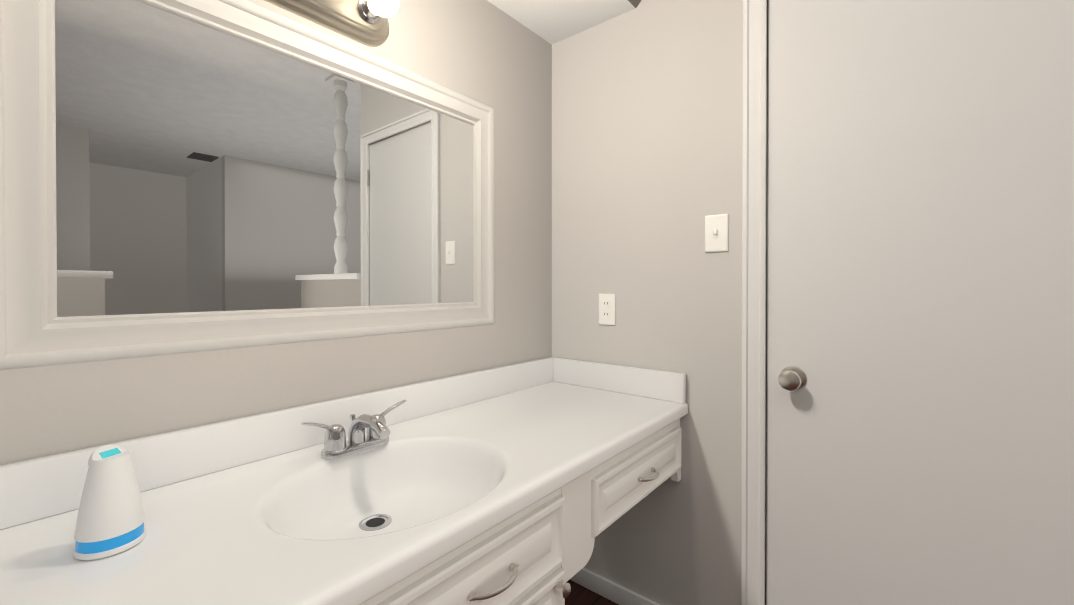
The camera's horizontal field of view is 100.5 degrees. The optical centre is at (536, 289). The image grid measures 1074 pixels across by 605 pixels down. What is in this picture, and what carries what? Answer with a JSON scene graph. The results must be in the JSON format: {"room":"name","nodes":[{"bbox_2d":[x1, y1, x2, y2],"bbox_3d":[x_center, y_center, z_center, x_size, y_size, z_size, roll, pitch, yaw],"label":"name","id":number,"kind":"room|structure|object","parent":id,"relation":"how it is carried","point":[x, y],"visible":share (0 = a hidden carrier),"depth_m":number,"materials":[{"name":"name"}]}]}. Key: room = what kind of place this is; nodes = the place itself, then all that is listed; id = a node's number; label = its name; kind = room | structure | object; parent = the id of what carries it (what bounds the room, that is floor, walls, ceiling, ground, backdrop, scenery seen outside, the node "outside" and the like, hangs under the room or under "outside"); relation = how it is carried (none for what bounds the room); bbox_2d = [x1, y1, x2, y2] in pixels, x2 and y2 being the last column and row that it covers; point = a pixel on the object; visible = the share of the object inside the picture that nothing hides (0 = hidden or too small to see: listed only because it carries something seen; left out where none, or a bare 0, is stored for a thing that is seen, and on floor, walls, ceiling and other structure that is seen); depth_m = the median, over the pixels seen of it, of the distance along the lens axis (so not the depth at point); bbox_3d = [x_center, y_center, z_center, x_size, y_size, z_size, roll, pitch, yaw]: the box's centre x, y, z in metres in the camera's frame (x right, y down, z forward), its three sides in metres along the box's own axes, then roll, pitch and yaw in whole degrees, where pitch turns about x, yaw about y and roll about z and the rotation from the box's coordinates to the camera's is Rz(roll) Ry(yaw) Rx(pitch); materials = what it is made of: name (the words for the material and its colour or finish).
{"room":"bathroom","nodes":[
{"label":"bathroom","id":0,"kind":"room"},
{"bbox_2d":[0,0,551,464],"bbox_3d":[-0.603,-0.124,1.055,0.135,2.550,4.600,0,0,40],"label":"wall","id":1,"kind":"structure","parent":0,"point":[182,176],"depth_m":0.97,"materials":[{"name":"paint"}]},
{"bbox_2d":[264,0,398,46],"bbox_3d":[-0.530,-0.711,0.971,0.143,0.140,0.550,0,0,40],"label":"sconce","id":2,"kind":"object","parent":1,"relation":"attached to","point":[364,22],"visible":1,"depth_m":1.10,"materials":[{"name":"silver metal"}]},
{"bbox_2d":[487,0,640,43],"bbox_3d":[-0.654,-1.184,0.312,0.794,0.420,3.200,0,0,40],"label":"ceiling","id":3,"kind":"structure","parent":0,"point":[552,21],"depth_m":1.59,"materials":[{"name":"paint"}]},
{"bbox_2d":[565,579,617,604],"bbox_3d":[2.626,1.199,0.209,6.200,0.115,7.400,0,0,40],"label":"floor","id":4,"kind":"structure","parent":0,"point":[580,595],"depth_m":1.64,"materials":[{"name":"brown wood"}]},
{"bbox_2d":[0,356,687,604],"bbox_3d":[-0.276,0.706,0.943,0.582,0.861,1.757,0,0,40],"label":"bathroom vanity","id":5,"kind":"object","parent":4,"relation":"on","point":[524,483],"visible":1,"depth_m":0.89,"materials":[{"name":"paint"}]},
{"bbox_2d":[73,445,145,559],"bbox_3d":[-0.619,0.300,0.649,0.077,0.144,0.077,0,0,40],"label":"air freshener","id":6,"kind":"object","parent":5,"relation":"on","point":[110,518],"visible":1,"depth_m":0.63,"materials":[{"name":"white plastic"}]},
{"bbox_2d":[301,400,405,459],"bbox_3d":[-0.382,0.325,1.009,0.154,0.091,0.251,0,0,40],"label":"faucet","id":7,"kind":"object","parent":5,"relation":"on","point":[337,445],"visible":1,"depth_m":1.00,"materials":[{"name":"silver metal"}]},
{"bbox_2d":[552,0,742,604],"bbox_3d":[0.669,-0.126,1.365,1.500,2.550,0.100,0,0,40],"label":"wall","id":8,"kind":"structure","parent":0,"point":[646,137],"depth_m":1.50,"materials":[{"name":"paint"}]},
{"bbox_2d":[599,294,615,324],"bbox_3d":[0.255,0.074,1.638,0.070,0.115,0.009,0,0,40],"label":"electrical outlet plate","id":9,"kind":"object","parent":8,"relation":"attached to","point":[607,309],"visible":1,"depth_m":1.63,"materials":[{"name":"white plastic"}]},
{"bbox_2d":[570,568,659,604],"bbox_3d":[-0.681,1.108,0.348,0.724,0.065,3.200,0,0,40],"label":"baseboard","id":10,"kind":"structure","parent":8,"relation":"attached to","point":[618,594],"depth_m":1.63,"materials":[{"name":"paint"}]},
{"bbox_2d":[705,214,727,251],"bbox_3d":[0.554,-0.174,1.385,0.070,0.115,0.016,0,0,40],"label":"switch plate","id":11,"kind":"object","parent":8,"relation":"attached to","point":[716,233],"visible":1,"depth_m":1.38,"materials":[{"name":"white plastic"}]},
{"bbox_2d":[741,0,767,604],"bbox_3d":[0.931,0.115,1.136,0.743,2.070,0.122,0,0,40],"label":"door frame","id":12,"kind":"structure","parent":8,"relation":"attached to","point":[754,289],"depth_m":1.31,"materials":[{"name":"paint"}]},
{"bbox_2d":[766,0,1073,604],"bbox_3d":[0.900,0.135,1.094,0.623,1.984,0.106,0,0,40],"label":"door","id":13,"kind":"structure","parent":8,"relation":"in","point":[920,313],"depth_m":1.09,"materials":[{"name":"paint"}]}
]}

